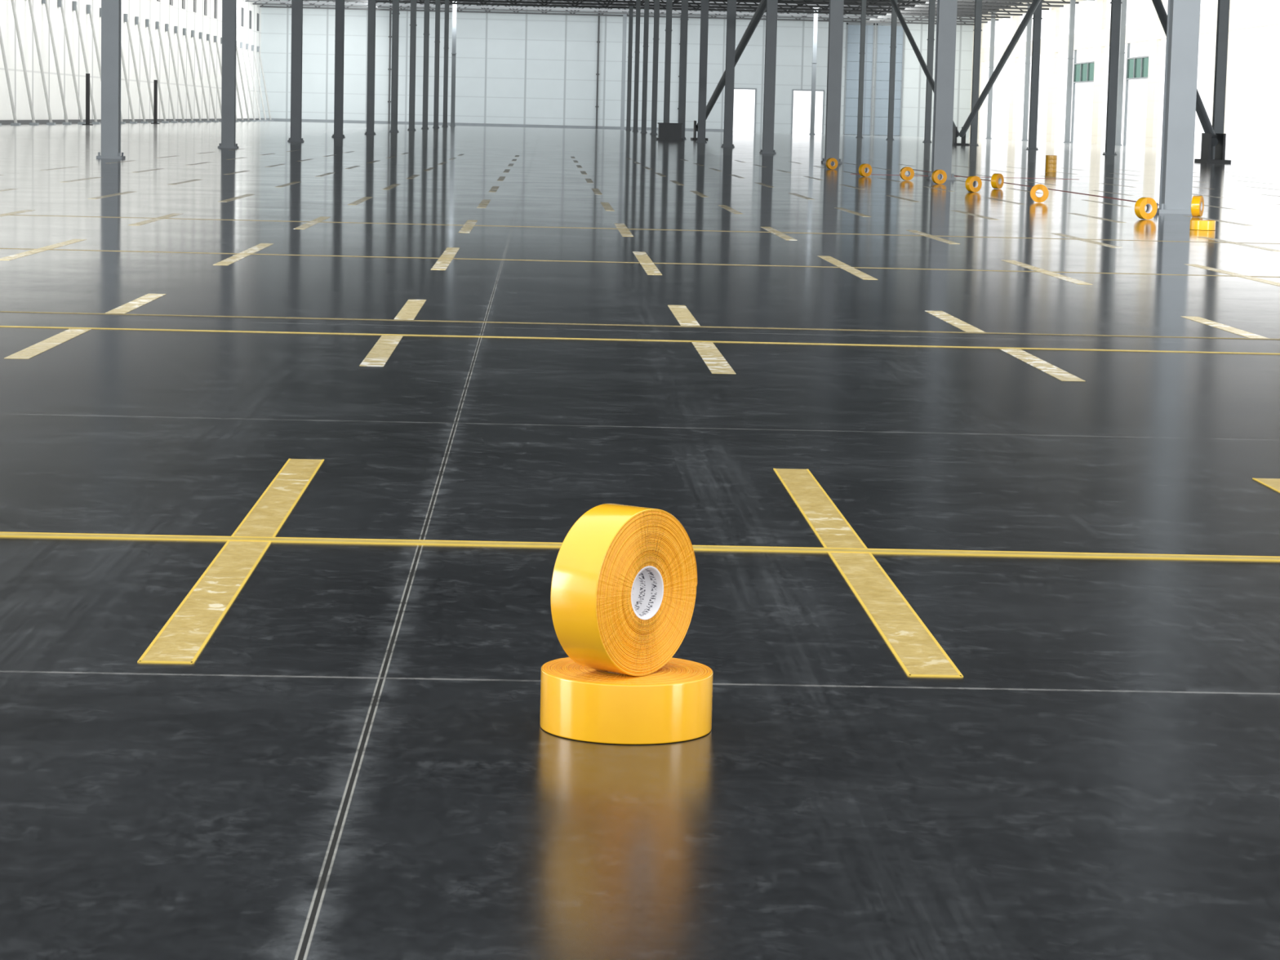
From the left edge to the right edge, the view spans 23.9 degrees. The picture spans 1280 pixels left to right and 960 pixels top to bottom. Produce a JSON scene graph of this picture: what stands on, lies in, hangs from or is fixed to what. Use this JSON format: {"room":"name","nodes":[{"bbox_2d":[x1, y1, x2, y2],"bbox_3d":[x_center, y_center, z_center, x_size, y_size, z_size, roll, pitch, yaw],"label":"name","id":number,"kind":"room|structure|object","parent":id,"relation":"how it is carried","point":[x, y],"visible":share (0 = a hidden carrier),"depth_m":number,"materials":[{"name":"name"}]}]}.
{"room":"factory floor","nodes":[
{"label":"factory floor","id":0,"kind":"room"},
{"bbox_2d":[0,0,261,119],"bbox_3d":[-30.519,-20.497,125.051,0.300,11.600,315.000,1,7,-2],"label":"wall","id":1,"kind":"structure","parent":0,"point":[162,11],"depth_m":192.92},
{"bbox_2d":[0,118,261,124],"bbox_3d":[-31.904,-20.336,171.381,0.070,0.220,223.000,1,7,-2],"label":"baseboard","id":2,"kind":"structure","parent":1,"relation":"attached to","point":[2,122],"depth_m":173.78,"materials":[{"name":"metal"}]},
{"bbox_2d":[156,0,258,31],"bbox_3d":[-33.510,-36.038,227.485,0.050,1.600,102.200,1,7,-2],"label":"wall vent slots","id":3,"kind":"object","parent":1,"relation":"attached to","point":[171,1],"visible":0.75,"depth_m":235.37,"materials":[{"name":"metal"}]},
{"bbox_2d":[260,0,973,137],"bbox_3d":[-2.094,-38.652,282.632,67.100,11.600,0.300,1,7,-2],"label":"wall","id":4,"kind":"structure","parent":0,"point":[511,68],"depth_m":282.32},
{"bbox_2d":[261,118,724,132],"bbox_3d":[-13.664,-33.223,282.712,43.600,0.250,0.090,1,7,-2],"label":"baseboard","id":5,"kind":"structure","parent":4,"relation":"attached to","point":[268,119],"depth_m":282.66,"materials":[{"name":"grey paint"}]},
{"bbox_2d":[387,2,681,128],"bbox_3d":[-9.783,-38.581,282.090,27.400,11.180,0.289,1,7,-2],"label":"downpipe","id":6,"kind":"object","parent":4,"relation":"attached to","point":[389,68],"visible":0.66,"depth_m":281.90,"materials":[{"name":"metal"}]},
{"bbox_2d":[733,88,756,132],"bbox_3d":[9.563,-34.682,283.281,2.640,4.120,0.070,1,7,-2],"label":"door frame","id":7,"kind":"structure","parent":4,"relation":"in","point":[755,89],"depth_m":283.14,"materials":[{"name":"grey paint"}]},
{"bbox_2d":[791,88,824,133],"bbox_3d":[15.759,-34.559,283.492,3.040,4.120,0.070,1,7,-2],"label":"door frame","id":8,"kind":"structure","parent":4,"relation":"in","point":[793,89],"depth_m":283.42,"materials":[{"name":"grey paint"}]},
{"bbox_2d":[843,22,875,135],"bbox_3d":[20.533,-37.624,283.209,2.640,10.500,0.180,1,7,-2],"label":"door","id":9,"kind":"structure","parent":4,"relation":"in","point":[851,91],"depth_m":283.21,"materials":[{"name":"grey paint"}]},
{"bbox_2d":[872,22,904,136],"bbox_3d":[23.331,-37.568,283.304,2.640,10.500,0.180,1,7,-2],"label":"door","id":10,"kind":"structure","parent":4,"relation":"in","point":[882,51],"depth_m":283.28,"materials":[{"name":"grey paint"}]},
{"bbox_2d":[0,120,1279,959],"bbox_3d":[2.709,-13.943,127.042,67.100,0.300,315.300,1,7,-2],"label":"floor","id":11,"kind":"structure","parent":0,"point":[357,762],"depth_m":7.31,"materials":[{"name":"concrete"}]},
{"bbox_2d":[82,73,93,124],"bbox_3d":[-29.144,-20.088,159.406,0.500,2.700,0.500,1,7,-2],"label":"bollard","id":12,"kind":"object","parent":11,"relation":"on","point":[87,75],"visible":0.88,"depth_m":159.33,"materials":[{"name":"black metal"}]},
{"bbox_2d":[96,0,125,159],"bbox_3d":[-10.271,-11.779,58.720,0.540,11.000,0.540,1,7,-2],"label":"steel column","id":13,"kind":"structure","parent":11,"relation":"on","point":[111,10],"depth_m":59.05,"materials":[{"name":"grey metal"}]},
{"bbox_2d":[0,0,273,125],"bbox_3d":[-31.962,-26.823,197.908,1.480,6.800,161.700,1,7,-2],"label":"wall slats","id":14,"kind":"object","parent":11,"relation":"on","point":[60,2],"visible":0.82,"depth_m":190.37,"materials":[{"name":"grey paint"}]},
{"bbox_2d":[151,80,159,124],"bbox_3d":[-30.023,-23.431,187.192,0.500,2.700,0.500,1,7,-2],"label":"bollard","id":15,"kind":"object","parent":11,"relation":"on","point":[155,82],"visible":1,"depth_m":187.10,"materials":[{"name":"black metal"}]},
{"bbox_2d":[217,0,239,148],"bbox_3d":[-10.708,-14.199,78.872,0.540,11.000,0.540,1,7,-2],"label":"steel column","id":16,"kind":"structure","parent":11,"relation":"on","point":[228,6],"depth_m":79.15,"materials":[{"name":"grey metal"}]},
{"bbox_2d":[287,0,303,142],"bbox_3d":[-11.226,-16.620,99.021,0.540,11.000,0.540,1,7,-2],"label":"steel column","id":17,"kind":"structure","parent":11,"relation":"on","point":[296,5],"depth_m":99.25,"materials":[{"name":"grey metal"}]},
{"bbox_2d":[331,0,345,137],"bbox_3d":[-11.833,-19.043,119.167,0.540,11.000,0.540,1,7,-2],"label":"steel column","id":18,"kind":"structure","parent":11,"relation":"on","point":[340,4],"depth_m":119.36,"materials":[{"name":"grey metal"}]},
{"bbox_2d":[364,0,376,134],"bbox_3d":[-12.370,-21.464,139.315,0.540,11.000,0.540,1,7,-2],"label":"steel column","id":19,"kind":"structure","parent":11,"relation":"on","point":[371,3],"depth_m":139.45,"materials":[{"name":"grey metal"}]},
{"bbox_2d":[389,0,399,132],"bbox_3d":[-12.908,-23.886,159.463,0.540,11.000,0.540,1,7,-2],"label":"steel column","id":20,"kind":"structure","parent":11,"relation":"on","point":[395,20],"depth_m":159.57,"materials":[{"name":"grey metal"}]},
{"bbox_2d":[407,0,417,130],"bbox_3d":[-13.495,-26.308,179.609,0.540,11.000,0.540,1,7,-2],"label":"steel column","id":21,"kind":"structure","parent":11,"relation":"on","point":[413,24],"depth_m":179.67,"materials":[{"name":"grey metal"}]},
{"bbox_2d":[421,0,429,128],"bbox_3d":[-14.133,-28.732,199.754,0.540,11.000,0.540,1,7,-2],"label":"steel column","id":22,"kind":"structure","parent":11,"relation":"on","point":[426,17],"depth_m":199.75,"materials":[{"name":"grey metal"}]},
{"bbox_2d":[432,0,439,128],"bbox_3d":[-14.770,-31.155,219.899,0.540,11.000,0.540,1,7,-2],"label":"steel column","id":23,"kind":"structure","parent":11,"relation":"on","point":[437,42],"depth_m":219.87,"materials":[{"name":"grey metal"}]},
{"bbox_2d":[441,0,448,127],"bbox_3d":[-15.407,-33.578,240.044,0.540,11.000,0.540,1,7,-2],"label":"steel column","id":24,"kind":"structure","parent":11,"relation":"on","point":[446,2],"depth_m":239.95,"materials":[{"name":"grey metal"}]},
{"bbox_2d":[449,1,457,126],"bbox_3d":[-16.045,-36.002,260.188,0.540,11.000,0.540,1,7,-2],"label":"steel column","id":25,"kind":"structure","parent":11,"relation":"on","point":[454,6],"depth_m":260.08,"materials":[{"name":"grey metal"}]},
{"bbox_2d":[619,8,627,129],"bbox_3d":[-1.503,-37.778,277.969,0.540,11.000,0.540,1,7,-2],"label":"steel column","id":26,"kind":"structure","parent":11,"relation":"on","point":[624,15],"depth_m":277.80,"materials":[{"name":"grey metal"}]},
{"bbox_2d":[539,657,713,744],"bbox_3d":[-0.023,0.368,5.092,0.290,0.100,0.289,7,9,38],"label":"tape roll","id":27,"kind":"object","parent":11,"relation":"on","point":[673,703],"visible":0.86,"depth_m":4.97,"materials":[{"name":"yellow plastic"}]},
{"bbox_2d":[550,503,697,675],"bbox_3d":[-0.025,0.182,5.040,0.096,0.279,0.280,6,9,37],"label":"tape roll","id":28,"kind":"object","parent":27,"relation":"on","point":[624,584],"visible":1,"depth_m":4.98,"materials":[{"name":"yellow plastic"}]},
{"bbox_2d":[625,2,633,130],"bbox_3d":[-0.869,-35.367,257.923,0.540,11.000,0.540,1,7,-2],"label":"steel column","id":29,"kind":"structure","parent":11,"relation":"on","point":[631,7],"depth_m":257.81,"materials":[{"name":"grey metal"}]},
{"bbox_2d":[632,0,640,132],"bbox_3d":[-0.234,-32.955,237.878,0.540,11.000,0.540,1,7,-2],"label":"steel column","id":30,"kind":"structure","parent":11,"relation":"on","point":[637,51],"depth_m":237.73,"materials":[{"name":"grey metal"}]},
{"bbox_2d":[0,148,1279,677],"bbox_3d":[3.636,-3.968,42.503,34.000,0.004,74.024,1,7,-2],"label":"floor markings","id":31,"kind":"object","parent":11,"relation":"on","point":[187,632],"depth_m":7.55,"materials":[{"name":"yellow paint"}]},
{"bbox_2d":[640,0,648,133],"bbox_3d":[0.400,-30.544,217.832,0.540,11.000,0.540,1,7,-2],"label":"steel column","id":32,"kind":"structure","parent":11,"relation":"on","point":[645,46],"depth_m":217.78,"materials":[{"name":"grey metal"}]},
{"bbox_2d":[649,0,659,134],"bbox_3d":[1.034,-28.132,197.787,0.540,11.000,0.540,1,7,-2],"label":"steel column","id":33,"kind":"structure","parent":11,"relation":"on","point":[656,3],"depth_m":197.76,"materials":[{"name":"grey metal"}]},
{"bbox_2d":[663,0,672,123],"bbox_3d":[1.668,-25.721,177.741,0.540,11.000,0.540,1,7,-2],"label":"steel column","id":34,"kind":"structure","parent":11,"relation":"on","point":[668,30],"depth_m":177.71,"materials":[{"name":"grey metal"}]},
{"bbox_2d":[656,122,683,141],"bbox_3d":[1.471,-17.198,149.134,1.300,0.860,1.200,1,7,-2],"label":"crate","id":35,"kind":"object","parent":11,"relation":"on","point":[666,131],"visible":0.99,"depth_m":148.62,"materials":[{"name":"black"}]},
{"bbox_2d":[678,0,688,139],"bbox_3d":[2.303,-23.309,157.696,0.540,11.000,0.540,1,7,-2],"label":"steel column","id":36,"kind":"structure","parent":11,"relation":"on","point":[684,19],"depth_m":157.75,"materials":[{"name":"grey metal"}]},
{"bbox_2d":[695,0,709,142],"bbox_3d":[2.937,-20.898,137.650,0.540,11.000,0.540,1,7,-2],"label":"steel column","id":37,"kind":"structure","parent":11,"relation":"on","point":[704,5],"depth_m":137.76,"materials":[{"name":"grey metal"}]},
{"bbox_2d":[720,0,736,147],"bbox_3d":[3.571,-18.486,117.605,0.540,11.000,0.540,1,7,-2],"label":"steel column","id":38,"kind":"structure","parent":11,"relation":"on","point":[731,4],"depth_m":117.77,"materials":[{"name":"grey metal"}]},
{"bbox_2d":[690,0,766,140],"bbox_3d":[4.000,-17.580,128.006,0.800,6.754,58.032,1,7,-2],"label":"diagonal brace","id":39,"kind":"object","parent":11,"relation":"on","point":[762,7],"visible":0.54,"depth_m":123.70,"materials":[{"name":"grey paint"}]},
{"bbox_2d":[759,0,777,153],"bbox_3d":[4.285,-16.073,97.562,0.540,11.000,0.540,1,7,-2],"label":"steel column","id":40,"kind":"structure","parent":11,"relation":"on","point":[771,5],"depth_m":97.78,"materials":[{"name":"grey metal"}]},
{"bbox_2d":[808,7,819,134],"bbox_3d":[15.168,-35.617,263.238,0.540,11.000,0.540,1,7,-2],"label":"steel column","id":41,"kind":"structure","parent":11,"relation":"on","point":[815,15],"depth_m":263.08,"materials":[{"name":"white metal"}]},
{"bbox_2d":[826,157,838,169],"bbox_3d":[4.288,-7.069,67.507,0.255,0.254,0.100,-1,7,-22],"label":"tape roll","id":42,"kind":"object","parent":11,"relation":"on","point":[828,161],"visible":1,"depth_m":67.47,"materials":[{"name":"yellow plastic"}]},
{"bbox_2d":[821,0,844,163],"bbox_3d":[5.089,-13.658,77.522,0.540,11.000,0.540,1,7,-2],"label":"steel column","id":43,"kind":"structure","parent":11,"relation":"on","point":[834,43],"depth_m":77.77,"materials":[{"name":"grey metal"}]},
{"bbox_2d":[855,0,866,137],"bbox_3d":[16.424,-30.842,223.543,0.540,11.000,0.540,1,7,-2],"label":"steel column","id":44,"kind":"structure","parent":11,"relation":"on","point":[863,20],"depth_m":223.44,"materials":[{"name":"grey metal"}]},
{"bbox_2d":[858,163,871,177],"bbox_3d":[4.405,-6.058,59.067,0.255,0.254,0.100,-3,8,-32],"label":"tape roll","id":45,"kind":"object","parent":11,"relation":"on","point":[861,169],"visible":1,"depth_m":59.03,"materials":[{"name":"yellow plastic"}]},
{"bbox_2d":[885,0,897,140],"bbox_3d":[17.052,-28.454,203.696,0.540,11.000,0.540,1,7,-2],"label":"steel column","id":46,"kind":"structure","parent":11,"relation":"on","point":[894,17],"depth_m":203.69,"materials":[{"name":"grey metal"}]},
{"bbox_2d":[899,166,914,180],"bbox_3d":[4.959,-5.690,56.106,0.255,0.254,0.100,0,7,-12],"label":"tape roll","id":47,"kind":"object","parent":11,"relation":"on","point":[902,173],"visible":1,"depth_m":56.07,"materials":[{"name":"yellow plastic"}]},
{"bbox_2d":[922,0,935,142],"bbox_3d":[17.680,-26.067,183.849,0.540,11.000,0.540,1,7,-2],"label":"steel column","id":48,"kind":"structure","parent":11,"relation":"on","point":[931,39],"depth_m":183.80,"materials":[{"name":"grey metal"}]},
{"bbox_2d":[931,169,946,184],"bbox_3d":[5.294,-5.363,53.435,0.255,0.254,0.100,-1,7,-17],"label":"tape roll","id":49,"kind":"object","parent":11,"relation":"on","point":[943,174],"visible":1,"depth_m":53.40,"materials":[{"name":"yellow plastic"}]},
{"bbox_2d":[926,0,957,180],"bbox_3d":[5.923,-11.243,57.483,0.540,11.000,0.540,1,7,-2],"label":"steel column","id":50,"kind":"structure","parent":11,"relation":"on","point":[946,18],"depth_m":57.78,"materials":[{"name":"grey metal"}]},
{"bbox_2d":[889,0,1040,146],"bbox_3d":[17.484,-23.760,164.722,0.800,10.950,80.578,1,7,-2],"label":"diagonal brace","id":51,"kind":"object","parent":11,"relation":"on","point":[1033,7],"visible":0.94,"depth_m":158.79,"materials":[{"name":"grey paint"}]},
{"bbox_2d":[964,175,982,192],"bbox_3d":[5.242,-4.652,47.473,0.255,0.254,0.100,-3,8,-32],"label":"tape roll","id":52,"kind":"object","parent":11,"relation":"on","point":[977,181],"visible":1,"depth_m":47.43,"materials":[{"name":"yellow plastic"}]},
{"bbox_2d":[968,0,982,146],"bbox_3d":[18.308,-23.679,164.002,0.540,11.000,0.540,1,7,-2],"label":"steel column","id":53,"kind":"structure","parent":11,"relation":"on","point":[977,29],"depth_m":164.03,"materials":[{"name":"grey metal"}]},
{"bbox_2d":[986,12,996,138],"bbox_3d":[30.656,-35.308,263.765,0.540,11.000,0.540,1,7,-2],"label":"steel column","id":54,"kind":"structure","parent":11,"relation":"on","point":[991,67],"depth_m":263.60,"materials":[{"name":"grey metal"}]},
{"bbox_2d":[991,173,1004,188],"bbox_3d":[5.984,-5.005,50.578,0.100,0.254,0.255,7,9,38],"label":"tape roll","id":55,"kind":"object","parent":11,"relation":"on","point":[997,180],"visible":1,"depth_m":50.52,"materials":[{"name":"yellow plastic"}]},
{"bbox_2d":[1022,3,1031,141],"bbox_3d":[31.284,-32.921,243.918,0.540,11.000,0.540,1,7,-2],"label":"steel column","id":56,"kind":"structure","parent":11,"relation":"on","point":[1027,63],"depth_m":243.85,"materials":[{"name":"grey metal"}]},
{"bbox_2d":[1026,0,1042,150],"bbox_3d":[18.936,-21.291,144.155,0.540,11.000,0.540,1,7,-2],"label":"steel column","id":57,"kind":"structure","parent":11,"relation":"on","point":[1037,24],"depth_m":144.26,"materials":[{"name":"grey metal"}]},
{"bbox_2d":[1030,183,1048,202],"bbox_3d":[5.531,-3.969,41.820,0.255,0.254,0.100,2,7,8],"label":"tape roll","id":58,"kind":"object","parent":11,"relation":"on","point":[1033,193],"visible":1,"depth_m":41.77,"materials":[{"name":"yellow plastic"}]},
{"bbox_2d":[1044,168,1056,173],"bbox_3d":[9.642,-7.266,70.878,0.269,0.100,0.268,1,7,-2],"label":"tape roll","id":59,"kind":"object","parent":11,"relation":"on","point":[1046,170],"visible":1,"depth_m":70.76,"materials":[{"name":"yellow plastic"}]},
{"bbox_2d":[1044,164,1057,168],"bbox_3d":[9.644,-7.366,70.866,0.269,0.100,0.268,1,7,-2],"label":"tape roll","id":60,"kind":"object","parent":59,"relation":"on","point":[1046,166],"visible":1,"depth_m":70.76,"materials":[{"name":"yellow plastic"}]},
{"bbox_2d":[1045,159,1057,164],"bbox_3d":[9.647,-7.465,70.854,0.269,0.100,0.268,1,7,-2],"label":"tape roll","id":61,"kind":"object","parent":60,"relation":"on","point":[1047,161],"visible":1,"depth_m":70.74,"materials":[{"name":"yellow plastic"}]},
{"bbox_2d":[1045,155,1057,159],"bbox_3d":[9.649,-7.565,70.842,0.269,0.100,0.268,1,7,-2],"label":"tape roll","id":62,"kind":"object","parent":61,"relation":"on","point":[1047,157],"visible":1,"depth_m":70.72,"materials":[{"name":"yellow plastic"}]},
{"bbox_2d":[1062,0,1075,142],"bbox_3d":[31.912,-30.533,224.071,0.540,11.000,0.540,1,7,-2],"label":"steel column","id":63,"kind":"structure","parent":11,"relation":"on","point":[1070,58],"depth_m":223.99,"materials":[{"name":"grey metal"}]},
{"bbox_2d":[1102,0,1122,155],"bbox_3d":[19.564,-18.904,124.308,0.540,11.000,0.540,1,7,-2],"label":"steel column","id":64,"kind":"structure","parent":11,"relation":"on","point":[1115,4],"depth_m":124.45,"materials":[{"name":"grey metal"}]},
{"bbox_2d":[1115,0,1126,145],"bbox_3d":[32.540,-28.145,204.224,0.540,11.000,0.540,1,7,-2],"label":"steel column","id":65,"kind":"structure","parent":11,"relation":"on","point":[1123,6],"depth_m":204.14,"materials":[{"name":"grey metal"}]},
{"bbox_2d":[1134,197,1157,219],"bbox_3d":[5.875,-3.154,35.076,0.255,0.254,0.100,-2,8,-27],"label":"tape roll","id":66,"kind":"object","parent":11,"relation":"on","point":[1152,207],"visible":1,"depth_m":35.03,"materials":[{"name":"yellow plastic"}]},
{"bbox_2d":[1155,0,1200,213],"bbox_3d":[6.877,-8.825,37.449,0.540,11.000,0.540,1,7,-2],"label":"steel column","id":67,"kind":"structure","parent":11,"relation":"on","point":[1183,15],"depth_m":37.80,"materials":[{"name":"grey metal"}]},
{"bbox_2d":[1151,0,1231,164],"bbox_3d":[19.171,-17.342,111.418,0.800,10.941,22.068,1,7,-2],"label":"diagonal brace","id":68,"kind":"object","parent":11,"relation":"on","point":[1209,139],"visible":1,"depth_m":102.40,"materials":[{"name":"grey paint"}]},
{"bbox_2d":[1189,219,1215,230],"bbox_3d":[5.927,-2.685,31.809,0.269,0.100,0.268,1,7,-2],"label":"tape roll","id":69,"kind":"object","parent":11,"relation":"on","point":[1195,224],"visible":1,"depth_m":31.70,"materials":[{"name":"yellow plastic"}]},
{"bbox_2d":[1191,195,1204,217],"bbox_3d":[6.774,-3.326,36.697,0.100,0.254,0.255,4,7,23],"label":"tape roll","id":70,"kind":"object","parent":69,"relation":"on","point":[1197,202],"visible":1,"depth_m":36.61,"materials":[{"name":"yellow plastic"}]},
{"bbox_2d":[1210,0,1230,159],"bbox_3d":[20.192,-16.516,104.461,0.540,11.000,0.540,1,7,-2],"label":"steel column","id":71,"kind":"structure","parent":11,"relation":"on","point":[1223,11],"depth_m":104.60,"materials":[{"name":"grey metal"}]},
{"bbox_2d":[793,0,992,4],"bbox_3d":[2.239,-28.621,149.446,67.100,0.300,267.300,1,7,-2],"label":"ceiling","id":72,"kind":"structure","parent":0,"point":[793,0],"depth_m":256.99,"materials":[{"name":"grey metal"}]},
{"bbox_2d":[244,0,1095,25],"bbox_3d":[1.919,-28.988,159.066,66.100,1.230,246.500,1,7,-2],"label":"roof trusses","id":73,"kind":"object","parent":72,"relation":"attached to","point":[914,8],"visible":0.66,"depth_m":259.00,"materials":[{"name":"metal"}]},
{"bbox_2d":[968,0,1279,146],"bbox_3d":[36.229,-19.166,127.323,0.300,11.600,315.000,1,7,-2],"label":"wall","id":74,"kind":"structure","parent":0,"point":[1264,15],"depth_m":218.48,"materials":[{"name":"white paint"}]},
{"bbox_2d":[1071,49,1094,142],"bbox_3d":[33.076,-28.608,225.055,0.170,7.000,8.820,1,7,-2],"label":"window","id":75,"kind":"structure","parent":74,"relation":"in","point":[1083,72],"depth_m":227.01,"materials":[{"name":"green glass"}]},
{"bbox_2d":[1123,43,1148,145],"bbox_3d":[33.720,-26.161,204.711,0.170,7.000,7.820,1,7,-2],"label":"window","id":76,"kind":"structure","parent":74,"relation":"in","point":[1137,68],"depth_m":206.50,"materials":[{"name":"green glass"}]},
{"label":"outside","id":77,"kind":"structure","parent":0,"visible":0},
{"bbox_2d":[733,130,1279,152],"bbox_3d":[29.757,-17.537,165.104,250.000,0.290,510.000,1,7,-2],"label":"ground","id":78,"kind":"structure","parent":77,"point":[1249,147],"depth_m":328.61,"materials":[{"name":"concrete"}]}
]}

